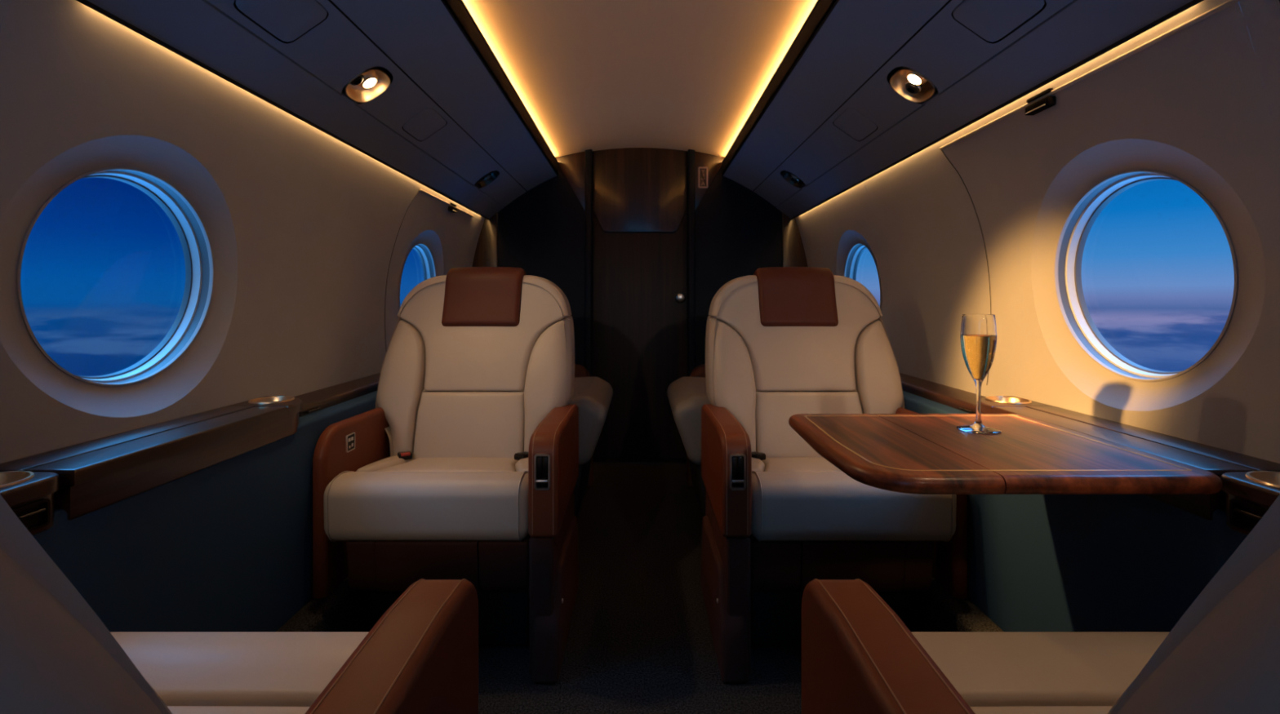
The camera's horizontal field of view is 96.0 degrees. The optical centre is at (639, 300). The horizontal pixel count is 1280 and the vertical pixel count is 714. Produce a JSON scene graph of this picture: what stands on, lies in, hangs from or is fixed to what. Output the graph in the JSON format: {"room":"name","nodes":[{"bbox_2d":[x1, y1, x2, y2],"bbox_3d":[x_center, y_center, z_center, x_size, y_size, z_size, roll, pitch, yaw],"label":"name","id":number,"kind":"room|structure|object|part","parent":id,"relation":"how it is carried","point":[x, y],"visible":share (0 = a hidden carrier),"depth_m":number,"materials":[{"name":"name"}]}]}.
{"room":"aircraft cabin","nodes":[
{"label":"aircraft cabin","id":0,"kind":"room"},
{"bbox_2d":[0,0,484,463],"bbox_3d":[-0.807,-0.300,1.090,0.295,1.200,4.380,0,0,0],"label":"wall","id":1,"kind":"structure","parent":0,"point":[326,223],"depth_m":1.35,"materials":[{"name":"fabric"}]},
{"bbox_2d":[0,471,59,535],"bbox_3d":[-0.868,0.275,0.655,0.157,0.075,0.311,0,0,0],"label":"armrest","id":2,"kind":"object","parent":1,"relation":"attached to","point":[29,495],"visible":0.84,"depth_m":0.77,"materials":[{"name":"brown wood"}]},
{"bbox_3d":[-0.800,0.284,0.750,0.008,0.036,0.056,0,0,0],"label":"latch frame","id":3,"kind":"part","parent":2,"relation":"part of","materials":[{"name":"grey metal"}]},
{"bbox_3d":[-0.794,0.278,0.750,0.011,0.004,0.040,0,0,0],"label":"latch pull","id":4,"kind":"part","parent":2,"relation":"part of","materials":[{"name":"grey metal"}]},
{"bbox_2d":[0,134,237,417],"bbox_3d":[-0.973,-0.044,1.100,0.126,0.570,0.570,0,0,0],"label":"window","id":5,"kind":"structure","parent":1,"relation":"in","point":[197,209],"depth_m":1.13,"materials":[{"name":"grey plastic"}]},
{"bbox_2d":[0,395,302,520],"bbox_3d":[-0.873,0.275,1.135,0.146,0.075,0.640,0,0,0],"label":"ledge","id":6,"kind":"object","parent":1,"relation":"attached to","point":[99,473],"visible":0.95,"depth_m":0.98,"materials":[{"name":"brown wood"}]},
{"bbox_3d":[-0.912,0.255,1.062,0.069,0.030,0.495,0,0,0],"label":"rail","id":7,"kind":"part","parent":6,"relation":"part of","materials":[{"name":"brown wood"}]},
{"bbox_3d":[-0.838,0.251,1.062,0.076,0.022,0.495,0,0,0],"label":"lid","id":8,"kind":"part","parent":6,"relation":"part of","materials":[{"name":"brown wood"}]},
{"bbox_2d":[32,391,390,631],"bbox_3d":[-0.890,0.598,1.085,0.160,0.605,4.370,0,0,0],"label":"wall panel","id":9,"kind":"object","parent":1,"relation":"attached to","point":[227,545],"depth_m":1.08,"materials":[{"name":"blue fabric"}]},
{"bbox_2d":[235,0,327,41],"bbox_3d":[-0.695,-0.571,1.125,0.091,0.069,0.171,0,0,0],"label":"hatch","id":10,"kind":"object","parent":1,"relation":"attached to","point":[287,20],"visible":1,"depth_m":1.14,"materials":[{"name":"blue"}]},
{"bbox_2d":[75,0,558,220],"bbox_3d":[-0.666,-0.612,1.065,0.417,0.327,4.330,0,0,0],"label":"panel","id":11,"kind":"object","parent":1,"relation":"attached to","point":[433,54],"depth_m":1.50,"materials":[{"name":"blue"}]},
{"bbox_2d":[293,373,380,417],"bbox_3d":[-0.900,0.304,2.333,0.105,0.088,1.746,0,0,0],"label":"ledge","id":12,"kind":"object","parent":1,"relation":"attached to","point":[315,401],"visible":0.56,"depth_m":1.68,"materials":[{"name":"brown wood"}]},
{"bbox_3d":[-0.855,0.287,1.505,0.015,0.007,0.065,0,0,0],"label":"pull handle","id":13,"kind":"part","parent":12,"relation":"part of","materials":[{"name":"brown metal"}]},
{"bbox_2d":[344,66,391,102],"bbox_3d":[-0.710,-0.570,1.498,0.100,0.089,0.128,0,0,-1],"label":"reading lamp","id":14,"kind":"object","parent":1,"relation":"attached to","point":[369,84],"visible":0.78,"depth_m":1.52,"materials":[{"name":"gold metal"}]},
{"bbox_2d":[384,189,419,351],"bbox_3d":[-0.907,-0.105,2.209,0.015,0.671,0.146,0,0,37],"label":"trim","id":15,"kind":"structure","parent":1,"relation":"attached to","point":[419,189],"depth_m":2.16,"materials":[{"name":"grey plastic"}]},
{"bbox_2d":[394,230,444,311],"bbox_3d":[-0.973,-0.046,2.520,0.127,0.570,0.570,0,0,0],"label":"window","id":16,"kind":"structure","parent":1,"relation":"in","point":[428,245],"depth_m":2.62,"materials":[{"name":"grey plastic"}]},
{"bbox_2d":[403,107,446,140],"bbox_3d":[-0.695,-0.571,1.865,0.091,0.069,0.171,0,0,0],"label":"hatch","id":17,"kind":"object","parent":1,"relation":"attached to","point":[428,122],"visible":1,"depth_m":1.86,"materials":[{"name":"blue"}]},
{"bbox_2d":[419,188,473,217],"bbox_3d":[-0.867,-0.438,2.630,0.009,0.009,0.720,0,0,0],"label":"trim","id":18,"kind":"structure","parent":1,"relation":"attached to","point":[420,189],"depth_m":2.53,"materials":[{"name":"beige"}]},
{"bbox_2d":[448,202,457,213],"bbox_3d":[-0.864,-0.429,2.660,0.022,0.036,0.072,0,0,0],"label":"clip","id":19,"kind":"object","parent":1,"relation":"attached to","point":[451,209],"visible":0.94,"depth_m":2.64,"materials":[{"name":"black"}]},
{"bbox_2d":[475,170,497,187],"bbox_3d":[-0.710,-0.570,2.662,0.100,0.089,0.128,0,0,-1],"label":"reading lamp","id":20,"kind":"object","parent":1,"relation":"attached to","point":[491,176],"visible":0.53,"depth_m":2.70,"materials":[{"name":"grey metal"}]},
{"bbox_2d":[276,577,368,631],"bbox_3d":[-0.772,0.820,1.060,0.075,0.180,4.320,0,0,0],"label":"floor","id":21,"kind":"structure","parent":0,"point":[344,610],"depth_m":1.41,"materials":[{"name":"carpet"}]},
{"bbox_2d":[478,464,801,713],"bbox_3d":[0.000,0.925,1.510,1.940,0.050,5.220,0,0,0],"label":"floor","id":22,"kind":"structure","parent":0,"point":[640,641],"depth_m":1.54,"materials":[{"name":"carpet"}]},
{"bbox_2d":[0,494,478,713],"bbox_3d":[-0.505,0.393,0.406,0.638,1.015,0.773,0,0,0],"label":"seat","id":23,"kind":"object","parent":22,"relation":"on","point":[57,656],"visible":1,"depth_m":0.53,"materials":[{"name":"leather"}]},
{"bbox_3d":[-0.518,0.234,0.220,0.582,0.592,0.328,0,0,0],"label":"backrest","id":24,"kind":"part","parent":23,"relation":"part of","materials":[{"name":"beige leather"}]},
{"bbox_2d":[110,631,368,706],"bbox_3d":[-0.518,0.510,0.716,0.500,0.156,0.138,0,0,0],"label":"seat cushion","id":25,"kind":"object","parent":23,"relation":"on","point":[184,668],"depth_m":0.69,"materials":[{"name":"beige leather"}]},
{"bbox_3d":[-0.230,0.441,0.469,0.073,0.247,0.467,0,0,0],"label":"armrest","id":26,"kind":"part","parent":23,"relation":"part of","materials":[{"name":"leather"}]},
{"bbox_2d":[312,266,578,684],"bbox_3d":[-0.505,0.393,1.704,0.637,1.015,0.727,0,0,0],"label":"seat","id":27,"kind":"object","parent":22,"relation":"on","point":[477,483],"visible":1,"depth_m":1.50,"materials":[{"name":"beige leather"}]},
{"bbox_3d":[-0.770,0.377,1.532,0.004,0.046,0.045,0,0,0],"label":"switch frame","id":28,"kind":"part","parent":27,"relation":"part of","materials":[{"name":"silver metal"}]},
{"bbox_3d":[-0.790,0.544,1.597,0.036,0.451,0.375,0,0,0],"label":"armrest","id":29,"kind":"part","parent":27,"relation":"part of","materials":[{"name":"leather"}]},
{"bbox_2d":[347,433,354,451],"bbox_3d":[-0.769,0.377,1.532,0.001,0.040,0.039,0,0,0],"label":"switch plate","id":30,"kind":"object","parent":27,"relation":"attached to","point":[349,443],"depth_m":1.53,"materials":[{"name":"silver metal"}]},
{"bbox_2d":[323,471,528,541],"bbox_3d":[-0.518,0.510,1.441,0.500,0.156,0.138,0,0,0],"label":"seat cushion","id":31,"kind":"object","parent":27,"relation":"on","point":[358,506],"depth_m":1.37,"materials":[{"name":"beige leather"}]},
{"bbox_3d":[-0.498,0.650,1.600,0.450,0.169,0.389,0,0,0],"label":"seat","id":32,"kind":"part","parent":27,"relation":"part of","materials":[{"name":"brown leather"}]},
{"bbox_3d":[-0.518,0.389,1.778,0.333,0.212,0.121,0,0,0],"label":"lumbar panel","id":33,"kind":"part","parent":27,"relation":"part of","materials":[{"name":"beige leather"}]},
{"bbox_3d":[-0.518,0.234,1.867,0.582,0.592,0.328,0,0,0],"label":"backrest","id":34,"kind":"part","parent":27,"relation":"part of","materials":[{"name":"beige leather"}]},
{"bbox_3d":[-0.518,0.098,1.902,0.567,0.368,0.236,0,0,0],"label":"panel","id":35,"kind":"part","parent":27,"relation":"part of","materials":[{"name":"beige leather"}]},
{"bbox_3d":[-0.231,0.405,1.361,0.039,0.086,0.005,0,0,0],"label":"lever frame","id":36,"kind":"part","parent":27,"relation":"part of","materials":[{"name":"silver metal"}]},
{"bbox_3d":[-0.231,0.426,1.359,0.028,0.007,0.007,0,0,0],"label":"lever","id":37,"kind":"part","parent":27,"relation":"part of","materials":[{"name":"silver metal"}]},
{"bbox_3d":[-0.230,0.441,1.597,0.073,0.247,0.467,0,0,0],"label":"armrest","id":38,"kind":"part","parent":27,"relation":"part of","materials":[{"name":"leather"}]},
{"bbox_2d":[568,364,613,518],"bbox_3d":[-0.423,0.500,2.490,0.595,0.800,0.740,0,0,0],"label":"seat","id":39,"kind":"object","parent":22,"relation":"on","point":[593,396],"visible":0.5,"depth_m":2.16,"materials":[{"name":"grey leather"}]},
{"bbox_3d":[-0.473,0.606,2.800,0.494,0.588,0.120,0,0,0],"label":"arm","id":40,"kind":"part","parent":39,"relation":"part of","materials":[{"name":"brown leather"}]},
{"bbox_2d":[568,376,613,464],"bbox_3d":[-0.413,0.484,2.420,0.575,0.262,0.600,0,0,0],"label":"cushion","id":41,"kind":"object","parent":39,"relation":"on","point":[593,396],"depth_m":2.14,"materials":[{"name":"grey leather"}]},
{"bbox_2d":[666,364,711,518],"bbox_3d":[0.423,0.500,2.490,0.595,0.800,0.740,0,0,0],"label":"seat","id":42,"kind":"object","parent":22,"relation":"on","point":[686,396],"visible":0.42,"depth_m":2.16,"materials":[{"name":"grey leather"}]},
{"bbox_2d":[666,376,711,464],"bbox_3d":[0.413,0.484,2.420,0.575,0.262,0.600,0,0,0],"label":"cushion","id":43,"kind":"object","parent":42,"relation":"on","point":[686,396],"depth_m":2.14,"materials":[{"name":"grey leather"}]},
{"bbox_3d":[0.473,0.606,2.800,0.494,0.588,0.120,0,0,0],"label":"arm","id":44,"kind":"part","parent":42,"relation":"part of","materials":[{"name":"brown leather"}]},
{"bbox_2d":[701,266,967,684],"bbox_3d":[0.505,0.393,1.704,0.637,1.015,0.727,0,0,0],"label":"seat","id":45,"kind":"object","parent":22,"relation":"on","point":[782,343],"visible":0.8,"depth_m":1.50,"materials":[{"name":"beige leather"}]},
{"bbox_3d":[0.230,0.441,1.597,0.073,0.247,0.467,0,0,0],"label":"armrest","id":46,"kind":"part","parent":45,"relation":"part of","materials":[{"name":"leather"}]},
{"bbox_3d":[0.231,0.405,1.361,0.039,0.086,0.005,0,0,0],"label":"lever frame","id":47,"kind":"part","parent":45,"relation":"part of","materials":[{"name":"silver metal"}]},
{"bbox_3d":[0.231,0.426,1.359,0.028,0.007,0.007,0,0,0],"label":"lever","id":48,"kind":"part","parent":45,"relation":"part of","materials":[{"name":"silver metal"}]},
{"bbox_3d":[0.518,0.098,1.902,0.567,0.368,0.236,0,0,0],"label":"panel","id":49,"kind":"part","parent":45,"relation":"part of","materials":[{"name":"beige leather"}]},
{"bbox_3d":[0.518,0.234,1.867,0.582,0.592,0.328,0,0,0],"label":"backrest","id":50,"kind":"part","parent":45,"relation":"part of","materials":[{"name":"beige leather"}]},
{"bbox_3d":[0.518,0.389,1.778,0.333,0.212,0.121,0,0,0],"label":"lumbar panel","id":51,"kind":"part","parent":45,"relation":"part of","materials":[{"name":"beige leather"}]},
{"bbox_3d":[0.498,0.650,1.600,0.450,0.169,0.389,0,0,0],"label":"seat","id":52,"kind":"part","parent":45,"relation":"part of","materials":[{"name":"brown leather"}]},
{"bbox_2d":[751,471,956,541],"bbox_3d":[0.518,0.510,1.441,0.500,0.156,0.138,0,0,0],"label":"seat cushion","id":53,"kind":"object","parent":45,"relation":"on","point":[787,506],"depth_m":1.37,"materials":[{"name":"beige leather"}]},
{"bbox_3d":[0.790,0.544,1.597,0.036,0.451,0.375,0,0,0],"label":"armrest","id":54,"kind":"part","parent":45,"relation":"part of","materials":[{"name":"leather"}]},
{"bbox_2d":[801,494,1279,713],"bbox_3d":[0.505,0.393,0.406,0.638,1.015,0.773,0,0,0],"label":"seat","id":55,"kind":"object","parent":22,"relation":"on","point":[1222,656],"visible":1,"depth_m":0.53,"materials":[{"name":"leather"}]},
{"bbox_3d":[0.230,0.441,0.469,0.073,0.247,0.467,0,0,0],"label":"armrest","id":56,"kind":"part","parent":55,"relation":"part of","materials":[{"name":"leather"}]},
{"bbox_2d":[911,631,1169,706],"bbox_3d":[0.518,0.510,0.716,0.500,0.156,0.138,0,0,0],"label":"seat cushion","id":57,"kind":"object","parent":55,"relation":"on","point":[986,668],"depth_m":0.69,"materials":[{"name":"beige leather"}]},
{"bbox_3d":[0.518,0.234,0.220,0.582,0.592,0.328,0,0,0],"label":"backrest","id":58,"kind":"part","parent":55,"relation":"part of","materials":[{"name":"beige leather"}]},
{"bbox_2d":[462,0,817,157],"bbox_3d":[0.000,-0.830,1.070,1.400,0.060,4.340,0,0,0],"label":"ceiling","id":59,"kind":"structure","parent":0,"point":[595,75],"depth_m":2.02,"materials":[{"name":"beige plastic"}]},
{"bbox_2d":[472,149,807,377],"bbox_3d":[0.000,0.010,3.245,2.000,1.820,0.110,0,0,0],"label":"wall","id":60,"kind":"structure","parent":0,"point":[546,232],"depth_m":3.22,"materials":[{"name":"black wood"}]},
{"bbox_3d":[-0.897,0.010,3.254,0.205,1.820,0.092,0,0,0],"label":"wood edge panel","id":61,"kind":"part","parent":60,"relation":"part of","materials":[{"name":"brown wood"}]},
{"bbox_3d":[-0.449,-0.693,3.227,0.302,0.415,0.026,0,0,0],"label":"wood header panel","id":62,"kind":"part","parent":60,"relation":"part of","materials":[{"name":"brown wood"}]},
{"bbox_3d":[-0.287,0.010,3.245,0.038,1.820,0.110,0,0,0],"label":"door post","id":63,"kind":"part","parent":60,"relation":"part of","materials":[{"name":"black wood"}]},
{"bbox_2d":[592,147,687,458],"bbox_3d":[0.000,0.000,3.257,0.556,1.800,0.066,0,0,0],"label":"door","id":64,"kind":"structure","parent":60,"relation":"in","point":[640,194],"depth_m":3.25,"materials":[{"name":"brown wood"}]},
{"bbox_3d":[0.000,-0.642,3.249,0.536,0.515,0.022,0,0,0],"label":"panel","id":65,"kind":"part","parent":64,"relation":"part of","materials":[{"name":"brown wood"}]},
{"bbox_3d":[0.228,-0.018,3.237,0.066,0.066,0.026,0,0,0],"label":"knob","id":66,"kind":"part","parent":64,"relation":"part of","materials":[{"name":"silver metal"}]},
{"bbox_2d":[593,458,686,464],"bbox_3d":[0.000,0.896,3.210,0.536,0.008,0.080,0,0,0],"label":"trim","id":67,"kind":"structure","parent":60,"relation":"attached to","point":[596,461],"depth_m":3.19,"materials":[{"name":"grey metal"}]},
{"bbox_3d":[0.287,0.010,3.245,0.038,1.820,0.110,0,0,0],"label":"door post","id":68,"kind":"part","parent":60,"relation":"part of","materials":[{"name":"black wood"}]},
{"bbox_2d":[697,166,707,188],"bbox_3d":[0.352,-0.687,3.211,0.054,0.118,0.006,0,0,0],"label":"placard","id":69,"kind":"object","parent":60,"relation":"attached to","point":[702,171],"visible":1,"depth_m":3.21,"materials":[{"name":"beige"}]},
{"bbox_3d":[0.352,-0.687,3.212,0.045,0.109,0.001,0,0,0],"label":"plate","id":70,"kind":"part","parent":69,"relation":"part of","materials":[{"name":"metal"}]},
{"bbox_3d":[0.449,-0.693,3.227,0.302,0.415,0.026,0,0,0],"label":"wood header panel","id":71,"kind":"part","parent":60,"relation":"part of","materials":[{"name":"brown wood"}]},
{"bbox_3d":[0.897,0.010,3.254,0.205,1.820,0.092,0,0,0],"label":"wood edge panel","id":72,"kind":"part","parent":60,"relation":"part of","materials":[{"name":"brown wood"}]},
{"bbox_2d":[911,577,1003,631],"bbox_3d":[0.772,0.820,1.060,0.075,0.180,4.320,0,0,0],"label":"floor","id":73,"kind":"structure","parent":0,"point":[933,610],"depth_m":1.41,"materials":[{"name":"carpet"}]},
{"bbox_2d":[795,0,1279,463],"bbox_3d":[0.807,-0.300,1.090,0.295,1.200,4.380,0,0,0],"label":"wall","id":74,"kind":"structure","parent":0,"point":[1198,91],"depth_m":1.28,"materials":[{"name":"fabric"}]},
{"bbox_2d":[782,170,804,187],"bbox_3d":[0.710,-0.570,2.662,0.100,0.089,0.128,0,0,-2],"label":"reading lamp","id":75,"kind":"object","parent":74,"relation":"attached to","point":[788,176],"visible":0.68,"depth_m":2.70,"materials":[{"name":"black plastic"}]},
{"bbox_2d":[833,107,876,140],"bbox_3d":[0.695,-0.571,1.865,0.091,0.069,0.171,0,0,0],"label":"hatch","id":76,"kind":"object","parent":74,"relation":"attached to","point":[851,122],"visible":1,"depth_m":1.86,"materials":[{"name":"blue"}]},
{"bbox_2d":[835,230,883,311],"bbox_3d":[0.973,-0.046,2.520,0.127,0.570,0.570,0,0,0],"label":"window","id":77,"kind":"structure","parent":74,"relation":"in","point":[851,245],"depth_m":2.62,"materials":[{"name":"grey"}]},
{"bbox_2d":[888,66,935,102],"bbox_3d":[0.710,-0.570,1.498,0.100,0.089,0.128,0,0,-2],"label":"reading lamp","id":78,"kind":"object","parent":74,"relation":"attached to","point":[910,84],"visible":0.78,"depth_m":1.53,"materials":[{"name":"gold metal"}]},
{"bbox_2d":[899,373,986,413],"bbox_3d":[0.900,0.304,2.333,0.105,0.088,1.746,0,0,0],"label":"ledge","id":79,"kind":"object","parent":74,"relation":"attached to","point":[964,401],"visible":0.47,"depth_m":1.69,"materials":[{"name":"brown wood"}]},
{"bbox_3d":[0.855,0.287,1.505,0.015,0.007,0.065,0,0,0],"label":"pull handle","id":80,"kind":"part","parent":79,"relation":"part of","materials":[{"name":"brown metal"}]},
{"bbox_2d":[721,0,1204,220],"bbox_3d":[0.666,-0.612,1.065,0.417,0.327,4.330,0,0,0],"label":"panel","id":81,"kind":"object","parent":74,"relation":"attached to","point":[846,54],"depth_m":1.50,"materials":[{"name":"blue"}]},
{"bbox_2d":[941,150,991,385],"bbox_3d":[0.907,-0.105,1.611,0.015,0.671,0.133,0,0,-41],"label":"trim","id":82,"kind":"structure","parent":74,"relation":"attached to","point":[941,150],"depth_m":1.57,"materials":[{"name":"grey plastic"}]},
{"bbox_2d":[952,0,1044,41],"bbox_3d":[0.695,-0.571,1.125,0.091,0.069,0.171,0,0,0],"label":"hatch","id":83,"kind":"object","parent":74,"relation":"attached to","point":[992,20],"visible":1,"depth_m":1.14,"materials":[{"name":"blue"}]},
{"bbox_2d":[1025,88,1056,115],"bbox_3d":[0.864,-0.429,1.245,0.022,0.036,0.072,0,0,0],"label":"clip","id":84,"kind":"object","parent":74,"relation":"attached to","point":[1048,101],"visible":1,"depth_m":1.23,"materials":[{"name":"black metal"}]},
{"bbox_2d":[902,391,1247,631],"bbox_3d":[0.890,0.598,1.085,0.160,0.605,4.370,0,0,0],"label":"wall panel","id":85,"kind":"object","parent":74,"relation":"attached to","point":[1036,562],"depth_m":1.05,"materials":[{"name":"blue fabric"}]},
{"bbox_2d":[939,0,1240,150],"bbox_3d":[0.867,-0.438,1.070,0.009,0.009,1.180,0,0,0],"label":"trim","id":86,"kind":"structure","parent":74,"relation":"attached to","point":[1228,2],"depth_m":1.05,"materials":[{"name":"beige plastic"}]},
{"bbox_2d":[980,395,1279,520],"bbox_3d":[0.873,0.275,1.135,0.146,0.075,0.640,0,0,0],"label":"ledge","id":87,"kind":"object","parent":74,"relation":"attached to","point":[1218,461],"visible":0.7,"depth_m":0.96,"materials":[{"name":"brown wood"}]},
{"bbox_2d":[788,413,1222,494],"bbox_3d":[0.548,0.272,0.990,0.501,0.072,0.444,0,0,0],"label":"folding table","id":88,"kind":"object","parent":87,"relation":"attached to","point":[920,454],"visible":1,"depth_m":0.87,"materials":[{"name":"brown wood"}]},
{"bbox_2d":[955,314,1001,434],"bbox_3d":[0.617,0.130,1.050,0.071,0.210,0.071,0,0,-42],"label":"champagne flute","id":89,"kind":"object","parent":88,"relation":"on","point":[978,333],"visible":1,"depth_m":1.03,"materials":[{"name":"clear glass"}]},
{"bbox_3d":[0.838,0.251,1.062,0.076,0.022,0.495,0,0,0],"label":"lid","id":90,"kind":"part","parent":87,"relation":"part of","materials":[{"name":"brown wood"}]},
{"bbox_3d":[0.912,0.255,1.062,0.069,0.030,0.495,0,0,0],"label":"rail","id":91,"kind":"part","parent":87,"relation":"part of","materials":[{"name":"brown wood"}]},
{"bbox_2d":[1031,138,1266,411],"bbox_3d":[0.972,-0.048,1.138,0.128,0.570,0.570,0,0,0],"label":"window","id":92,"kind":"structure","parent":74,"relation":"in","point":[1077,196],"depth_m":1.17,"materials":[{"name":"grey plastic"}]},
{"bbox_2d":[1220,471,1279,535],"bbox_3d":[0.868,0.275,0.655,0.157,0.075,0.311,0,0,0],"label":"ledge","id":93,"kind":"object","parent":74,"relation":"attached to","point":[1250,495],"visible":0.78,"depth_m":0.77,"materials":[{"name":"brown wood"}]},
{"bbox_3d":[0.794,0.278,0.750,0.011,0.004,0.040,0,0,0],"label":"latch pull","id":94,"kind":"part","parent":93,"relation":"part of","materials":[{"name":"gold metal"}]},
{"bbox_3d":[0.800,0.284,0.750,0.008,0.036,0.056,0,0,0],"label":"latch frame","id":95,"kind":"part","parent":93,"relation":"part of","materials":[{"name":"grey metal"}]}
]}

